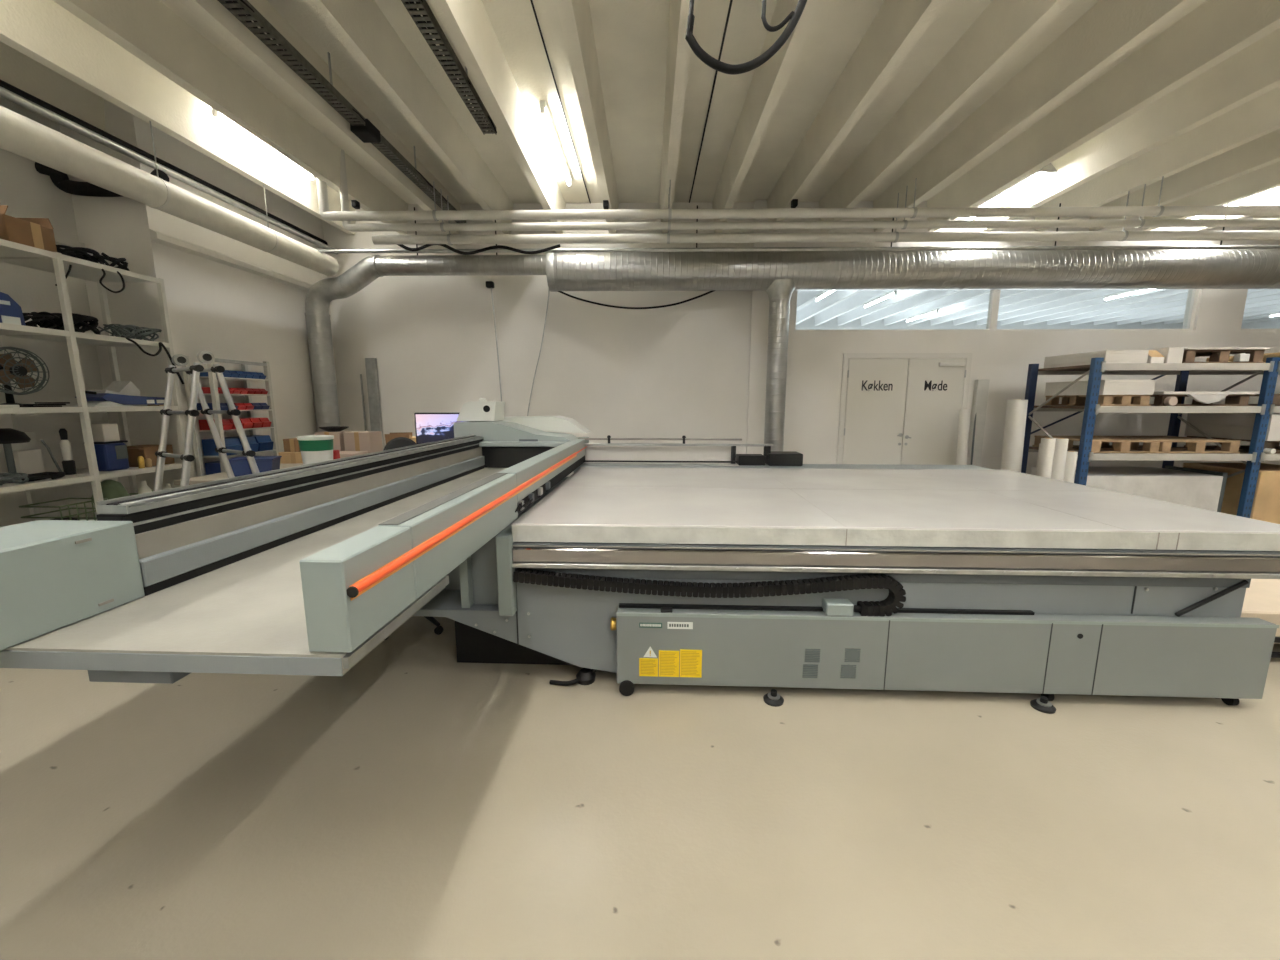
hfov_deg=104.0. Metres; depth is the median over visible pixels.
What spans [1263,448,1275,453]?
tube
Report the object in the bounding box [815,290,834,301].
lamp
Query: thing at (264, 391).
bin
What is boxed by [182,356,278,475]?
rack
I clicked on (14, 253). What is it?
shelving unit
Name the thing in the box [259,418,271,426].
bin
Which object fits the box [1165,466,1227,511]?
board
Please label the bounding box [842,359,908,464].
door
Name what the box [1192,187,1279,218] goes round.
lamp
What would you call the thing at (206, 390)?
bin
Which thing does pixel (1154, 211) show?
pipe
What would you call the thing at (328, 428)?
tray
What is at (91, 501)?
wire crate
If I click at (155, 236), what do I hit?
trim
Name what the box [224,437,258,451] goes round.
bin
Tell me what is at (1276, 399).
pallet
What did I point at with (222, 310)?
wall pier
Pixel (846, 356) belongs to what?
door frame
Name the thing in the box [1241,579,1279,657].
trolley
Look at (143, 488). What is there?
bottle
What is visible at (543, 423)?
hood
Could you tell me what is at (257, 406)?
bin
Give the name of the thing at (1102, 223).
pipe
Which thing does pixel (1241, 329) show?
window
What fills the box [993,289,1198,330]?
window
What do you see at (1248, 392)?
sheet
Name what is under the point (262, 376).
bin
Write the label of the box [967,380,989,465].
board
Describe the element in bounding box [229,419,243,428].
bin
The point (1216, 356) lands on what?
pallet
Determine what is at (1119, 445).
pallet
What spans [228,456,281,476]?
storage bin
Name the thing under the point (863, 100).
ceiling
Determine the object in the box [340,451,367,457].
cardboard box
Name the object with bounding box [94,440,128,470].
storage bin
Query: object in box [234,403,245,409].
bin
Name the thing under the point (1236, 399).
pallet
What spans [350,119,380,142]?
junction box
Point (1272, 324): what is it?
wall
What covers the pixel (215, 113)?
lamp
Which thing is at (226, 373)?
bin
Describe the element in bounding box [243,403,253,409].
bin
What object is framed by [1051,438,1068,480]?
paper roll
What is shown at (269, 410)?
shelf
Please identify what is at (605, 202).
clamp
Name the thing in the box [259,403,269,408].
bin
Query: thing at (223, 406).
bin
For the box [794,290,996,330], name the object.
window
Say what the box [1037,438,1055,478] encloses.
paper roll
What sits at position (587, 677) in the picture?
rubber foot
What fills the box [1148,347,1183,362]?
carton
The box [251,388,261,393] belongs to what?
bin
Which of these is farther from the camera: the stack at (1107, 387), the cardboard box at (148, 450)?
the stack at (1107, 387)
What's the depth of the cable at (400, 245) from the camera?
5.69 m
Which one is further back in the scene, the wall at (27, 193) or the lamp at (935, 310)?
the lamp at (935, 310)
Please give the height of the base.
0.479 m
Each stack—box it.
[0,405,19,407]
[1044,350,1148,367]
[1044,380,1154,395]
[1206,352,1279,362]
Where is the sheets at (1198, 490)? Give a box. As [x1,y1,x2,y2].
[1031,466,1222,511]
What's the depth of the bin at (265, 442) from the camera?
5.38 m
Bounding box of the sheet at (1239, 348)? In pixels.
[1184,347,1270,349]
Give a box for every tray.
[96,435,483,513]
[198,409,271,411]
[199,377,267,380]
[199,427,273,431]
[202,450,275,456]
[204,394,269,395]
[218,0,465,222]
[319,426,348,431]
[401,0,496,134]
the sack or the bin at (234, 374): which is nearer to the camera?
the sack
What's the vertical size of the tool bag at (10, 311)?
0.288 m
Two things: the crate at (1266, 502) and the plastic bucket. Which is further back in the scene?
the crate at (1266, 502)
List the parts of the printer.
bridge plate, guide rail, rail, foot panel, foot post, foot panel, knob, name plate, panel, rail, guide rail, name plate, cable chain, rail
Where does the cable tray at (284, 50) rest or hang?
hanging from the ceiling
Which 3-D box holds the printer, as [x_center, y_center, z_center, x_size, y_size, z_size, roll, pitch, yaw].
[0.616,0.239,3.294,5.650,1.560,4.520,0,9,2]
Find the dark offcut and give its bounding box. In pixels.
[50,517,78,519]
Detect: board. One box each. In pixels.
[0,432,37,472]
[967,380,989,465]
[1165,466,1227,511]
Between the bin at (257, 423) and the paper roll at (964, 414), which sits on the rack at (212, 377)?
the bin at (257, 423)
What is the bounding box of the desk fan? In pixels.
[0,347,49,405]
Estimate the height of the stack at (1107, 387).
0.159 m
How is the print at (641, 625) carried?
on the printer
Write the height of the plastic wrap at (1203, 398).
0.100 m
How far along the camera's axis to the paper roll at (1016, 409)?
5.89 m
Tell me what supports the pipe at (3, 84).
attached to the wall pier
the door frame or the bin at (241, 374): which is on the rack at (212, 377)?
the bin at (241, 374)
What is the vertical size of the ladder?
1.867 m
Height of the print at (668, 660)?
0.130 m
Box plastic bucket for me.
[297,435,333,464]
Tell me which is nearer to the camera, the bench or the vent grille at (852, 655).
the vent grille at (852, 655)
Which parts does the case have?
case handle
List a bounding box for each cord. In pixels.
[486,281,501,400]
[527,290,549,415]
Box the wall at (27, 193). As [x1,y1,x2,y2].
[0,97,117,526]
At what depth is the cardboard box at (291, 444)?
5.45 m
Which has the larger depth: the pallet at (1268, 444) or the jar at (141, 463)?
the pallet at (1268, 444)
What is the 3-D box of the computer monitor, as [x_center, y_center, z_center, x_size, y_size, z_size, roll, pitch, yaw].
[-2.160,-0.480,5.492,0.570,0.515,0.170,-1,9,-5]
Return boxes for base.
[385,616,443,639]
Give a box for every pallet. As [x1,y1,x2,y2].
[1032,436,1159,452]
[1045,395,1150,405]
[1101,436,1239,452]
[1131,394,1249,405]
[1182,350,1264,362]
[1184,436,1279,452]
[1225,394,1279,405]
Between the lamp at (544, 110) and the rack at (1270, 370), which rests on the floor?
the rack at (1270, 370)
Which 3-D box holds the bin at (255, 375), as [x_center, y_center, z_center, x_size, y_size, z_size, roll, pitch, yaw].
[-4.141,-1.099,5.252,0.240,0.070,0.082,0,9,1]
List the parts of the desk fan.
blade, blade, motor, blade, blade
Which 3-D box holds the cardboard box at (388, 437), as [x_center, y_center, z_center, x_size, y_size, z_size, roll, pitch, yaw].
[-2.934,-0.430,6.105,0.260,0.283,0.311,-3,9,-16]
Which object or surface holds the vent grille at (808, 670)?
attached to the printer
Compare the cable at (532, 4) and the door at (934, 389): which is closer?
the cable at (532, 4)
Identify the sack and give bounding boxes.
[91,480,129,504]
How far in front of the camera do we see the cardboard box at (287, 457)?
5.42 m
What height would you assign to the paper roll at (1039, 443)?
1.054 m
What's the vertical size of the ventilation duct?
3.350 m
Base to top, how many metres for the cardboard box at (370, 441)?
0.320 m
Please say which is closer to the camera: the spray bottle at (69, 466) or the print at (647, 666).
the print at (647, 666)
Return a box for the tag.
[1233,354,1249,361]
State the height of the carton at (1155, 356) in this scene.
0.149 m
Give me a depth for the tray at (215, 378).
5.13 m
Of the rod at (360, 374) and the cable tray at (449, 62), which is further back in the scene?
the rod at (360, 374)
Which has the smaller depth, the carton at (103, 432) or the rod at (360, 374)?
the carton at (103, 432)
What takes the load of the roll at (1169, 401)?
on the rack at (1270, 370)
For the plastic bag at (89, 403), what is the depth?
3.91 m
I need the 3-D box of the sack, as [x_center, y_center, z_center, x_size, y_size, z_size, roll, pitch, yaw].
[-4.298,0.148,4.061,0.220,0.300,0.220,0,9,1]
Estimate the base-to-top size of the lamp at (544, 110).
0.110 m
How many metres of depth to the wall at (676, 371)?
6.92 m
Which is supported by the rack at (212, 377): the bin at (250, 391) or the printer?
the bin at (250, 391)
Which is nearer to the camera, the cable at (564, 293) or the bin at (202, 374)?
the bin at (202, 374)
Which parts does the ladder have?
rail, rail, rail, hinge knob, rail, rail, rail, rail, hinge knob, rail, rail, rail, rail, rail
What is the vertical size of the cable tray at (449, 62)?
0.310 m
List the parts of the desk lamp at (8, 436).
lamp stem, lamp shade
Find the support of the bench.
on the floor
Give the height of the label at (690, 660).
0.138 m
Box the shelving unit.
[0,239,190,520]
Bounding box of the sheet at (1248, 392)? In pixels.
[1153,391,1256,394]
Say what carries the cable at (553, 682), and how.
on the floor
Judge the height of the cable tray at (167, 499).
0.039 m
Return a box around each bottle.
[59,428,76,474]
[138,481,151,493]
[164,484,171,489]
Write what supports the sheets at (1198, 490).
on the pallet
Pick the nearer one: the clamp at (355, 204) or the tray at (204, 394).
the tray at (204, 394)
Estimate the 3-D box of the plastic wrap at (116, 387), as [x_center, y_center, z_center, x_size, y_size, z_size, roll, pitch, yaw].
[-4.478,-0.733,4.234,0.150,0.213,0.350,0,9,1]
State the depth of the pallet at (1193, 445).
5.57 m
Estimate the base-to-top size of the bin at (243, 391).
0.060 m
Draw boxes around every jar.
[137,456,144,467]
[145,458,151,466]
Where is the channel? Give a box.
[365,358,383,449]
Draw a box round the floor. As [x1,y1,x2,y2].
[0,616,1279,959]
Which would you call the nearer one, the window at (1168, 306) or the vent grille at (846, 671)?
the vent grille at (846, 671)
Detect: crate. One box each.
[18,498,107,520]
[1183,463,1279,523]
[1184,413,1279,440]
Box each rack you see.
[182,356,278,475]
[1021,357,1279,517]
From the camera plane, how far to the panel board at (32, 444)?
3.62 m
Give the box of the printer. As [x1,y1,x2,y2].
[0,398,1279,713]
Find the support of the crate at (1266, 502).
on the floor
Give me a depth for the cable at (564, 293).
6.37 m
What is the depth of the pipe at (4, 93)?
4.10 m
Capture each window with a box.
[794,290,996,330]
[796,289,1279,325]
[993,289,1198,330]
[1241,329,1279,329]
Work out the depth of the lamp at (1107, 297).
10.56 m
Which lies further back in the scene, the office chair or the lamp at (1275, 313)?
the lamp at (1275, 313)
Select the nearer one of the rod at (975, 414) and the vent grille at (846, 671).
the vent grille at (846, 671)
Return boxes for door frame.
[836,353,972,463]
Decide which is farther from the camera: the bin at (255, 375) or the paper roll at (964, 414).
the paper roll at (964, 414)
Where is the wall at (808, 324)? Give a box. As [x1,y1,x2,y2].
[796,316,1182,329]
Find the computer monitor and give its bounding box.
[414,413,464,444]
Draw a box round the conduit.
[318,245,1279,252]
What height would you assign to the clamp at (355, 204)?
0.080 m
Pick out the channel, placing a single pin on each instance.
(370, 363)
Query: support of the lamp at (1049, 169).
hanging from the ceiling
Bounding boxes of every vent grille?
[802,664,817,677]
[805,649,819,661]
[840,665,855,677]
[844,648,860,661]
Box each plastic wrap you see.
[88,381,139,405]
[1186,394,1228,403]
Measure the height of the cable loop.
0.264 m
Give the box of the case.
[75,391,164,404]
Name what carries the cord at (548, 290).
attached to the wall at (676, 371)
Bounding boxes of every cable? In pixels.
[55,265,71,285]
[397,244,560,254]
[530,0,590,202]
[550,669,596,685]
[557,290,714,308]
[689,0,732,202]
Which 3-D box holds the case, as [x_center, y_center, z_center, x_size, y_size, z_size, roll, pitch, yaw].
[-4.273,-0.673,4.098,0.233,0.111,0.572,1,9,4]
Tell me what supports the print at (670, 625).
on the printer
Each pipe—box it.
[0,80,327,244]
[0,86,337,253]
[0,106,338,275]
[35,162,168,196]
[316,176,1279,220]
[340,149,1279,231]
[372,191,1279,244]
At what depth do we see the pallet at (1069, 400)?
5.51 m
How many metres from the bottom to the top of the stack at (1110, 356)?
0.139 m
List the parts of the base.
leg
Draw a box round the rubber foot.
[576,668,595,684]
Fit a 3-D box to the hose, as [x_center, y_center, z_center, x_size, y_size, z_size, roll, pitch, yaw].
[0.317,-1.946,1.206,0.394,1.733,0.020,0,9,1]
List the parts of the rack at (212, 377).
rail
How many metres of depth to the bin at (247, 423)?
5.15 m
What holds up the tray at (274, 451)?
on the rack at (212, 377)
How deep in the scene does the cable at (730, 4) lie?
4.20 m
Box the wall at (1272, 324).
[1241,319,1279,328]
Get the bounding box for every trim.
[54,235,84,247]
[149,229,311,290]
[746,200,799,454]
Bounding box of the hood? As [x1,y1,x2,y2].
[500,416,590,432]
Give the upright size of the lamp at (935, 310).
0.098 m
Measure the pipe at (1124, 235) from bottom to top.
0.504 m
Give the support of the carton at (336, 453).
on the bench
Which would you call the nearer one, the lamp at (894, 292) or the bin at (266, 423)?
the bin at (266, 423)
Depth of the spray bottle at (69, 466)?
3.79 m
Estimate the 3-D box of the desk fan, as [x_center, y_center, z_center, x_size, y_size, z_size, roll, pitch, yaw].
[-4.423,-0.721,3.507,0.262,0.416,0.332,1,9,7]
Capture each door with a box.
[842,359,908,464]
[900,359,966,464]
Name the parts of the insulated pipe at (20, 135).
hanger rod, hanger rod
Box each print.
[640,624,660,626]
[641,660,655,673]
[660,652,676,674]
[669,624,688,626]
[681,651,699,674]
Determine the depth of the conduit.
5.85 m
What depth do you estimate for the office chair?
4.76 m
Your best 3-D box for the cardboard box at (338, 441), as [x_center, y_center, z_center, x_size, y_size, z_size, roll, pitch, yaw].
[-3.549,-0.402,5.814,0.280,0.320,0.262,0,9,0]
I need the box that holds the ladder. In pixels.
[153,351,259,491]
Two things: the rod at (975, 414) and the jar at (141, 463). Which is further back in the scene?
the rod at (975, 414)
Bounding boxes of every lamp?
[0,428,30,482]
[211,108,314,180]
[539,100,570,186]
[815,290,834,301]
[864,290,896,307]
[906,309,938,321]
[967,163,1057,219]
[1104,289,1154,300]
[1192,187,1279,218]
[1269,312,1279,316]
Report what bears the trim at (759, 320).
attached to the wall at (676, 371)
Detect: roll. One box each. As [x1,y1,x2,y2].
[956,409,969,464]
[1001,399,1027,472]
[1035,443,1040,475]
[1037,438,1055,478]
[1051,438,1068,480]
[1063,451,1077,482]
[1164,397,1177,405]
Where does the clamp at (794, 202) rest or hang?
attached to the ceiling
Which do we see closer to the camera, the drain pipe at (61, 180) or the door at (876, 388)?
the drain pipe at (61, 180)
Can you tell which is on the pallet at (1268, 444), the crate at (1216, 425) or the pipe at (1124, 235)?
the crate at (1216, 425)
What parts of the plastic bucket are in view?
lid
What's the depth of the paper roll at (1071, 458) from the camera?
5.37 m
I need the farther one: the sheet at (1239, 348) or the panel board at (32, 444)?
the sheet at (1239, 348)
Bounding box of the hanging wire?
[121,335,183,383]
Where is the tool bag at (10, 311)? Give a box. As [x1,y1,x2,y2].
[0,292,25,325]
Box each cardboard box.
[0,205,56,251]
[127,444,174,466]
[278,452,302,463]
[283,438,300,451]
[315,431,350,450]
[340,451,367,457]
[343,431,382,452]
[384,432,411,443]
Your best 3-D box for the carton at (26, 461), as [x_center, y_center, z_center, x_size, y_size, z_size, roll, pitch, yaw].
[-4.414,-0.112,3.607,0.060,0.205,0.140,0,9,1]
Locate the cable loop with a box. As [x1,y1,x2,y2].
[61,251,124,292]
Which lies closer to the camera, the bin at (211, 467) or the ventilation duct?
the bin at (211, 467)
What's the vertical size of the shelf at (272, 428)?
0.012 m
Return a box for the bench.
[174,463,302,484]
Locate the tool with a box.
[40,440,61,471]
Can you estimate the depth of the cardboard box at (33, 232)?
3.46 m
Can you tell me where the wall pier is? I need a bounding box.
[60,99,340,492]
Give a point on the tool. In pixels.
(42, 441)
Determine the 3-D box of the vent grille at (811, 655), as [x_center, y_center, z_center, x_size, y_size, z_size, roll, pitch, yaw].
[0.884,0.900,2.564,0.076,0.073,0.003,0,9,2]
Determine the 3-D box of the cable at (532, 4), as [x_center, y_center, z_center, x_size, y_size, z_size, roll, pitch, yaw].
[-0.765,-2.607,-0.096,0.014,0.014,13.600,0,9,1]
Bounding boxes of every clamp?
[351,200,359,208]
[603,200,608,208]
[791,199,797,207]
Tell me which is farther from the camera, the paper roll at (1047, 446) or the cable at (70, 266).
the paper roll at (1047, 446)
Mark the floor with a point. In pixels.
(414, 802)
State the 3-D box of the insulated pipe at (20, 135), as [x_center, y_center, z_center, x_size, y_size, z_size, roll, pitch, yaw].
[-3.999,-2.063,-0.227,0.248,1.054,13.030,0,9,1]
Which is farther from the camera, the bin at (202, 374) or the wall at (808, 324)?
the wall at (808, 324)
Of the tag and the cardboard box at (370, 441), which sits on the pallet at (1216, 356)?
the tag
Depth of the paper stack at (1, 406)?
3.30 m
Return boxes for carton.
[13,449,44,473]
[91,423,119,441]
[333,450,339,458]
[1147,350,1164,362]
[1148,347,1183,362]
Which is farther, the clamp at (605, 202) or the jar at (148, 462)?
the clamp at (605, 202)
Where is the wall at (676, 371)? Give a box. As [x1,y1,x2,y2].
[322,201,1279,476]
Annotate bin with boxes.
[196,403,227,409]
[198,419,232,429]
[199,372,223,376]
[201,387,222,393]
[201,438,241,455]
[205,461,220,474]
[222,370,231,376]
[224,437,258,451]
[227,370,238,377]
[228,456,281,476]
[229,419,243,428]
[230,388,240,393]
[230,418,252,428]
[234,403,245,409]
[235,371,245,377]
[237,388,247,393]
[237,435,273,450]
[242,371,252,377]
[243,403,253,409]
[244,388,254,393]
[249,418,262,427]
[250,372,259,378]
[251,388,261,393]
[251,403,261,409]
[256,372,265,378]
[259,389,267,393]
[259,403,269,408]
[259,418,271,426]
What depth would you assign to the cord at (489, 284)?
6.88 m
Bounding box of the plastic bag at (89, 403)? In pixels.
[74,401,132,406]
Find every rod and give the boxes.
[360,374,366,430]
[970,414,975,464]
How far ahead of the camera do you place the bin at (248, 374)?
5.15 m
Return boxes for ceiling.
[0,0,1279,234]
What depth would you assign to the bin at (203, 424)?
4.85 m
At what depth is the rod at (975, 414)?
6.95 m
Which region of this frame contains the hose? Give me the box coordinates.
[685,0,806,74]
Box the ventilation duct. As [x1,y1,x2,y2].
[305,203,1279,450]
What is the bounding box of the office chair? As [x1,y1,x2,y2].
[383,437,416,450]

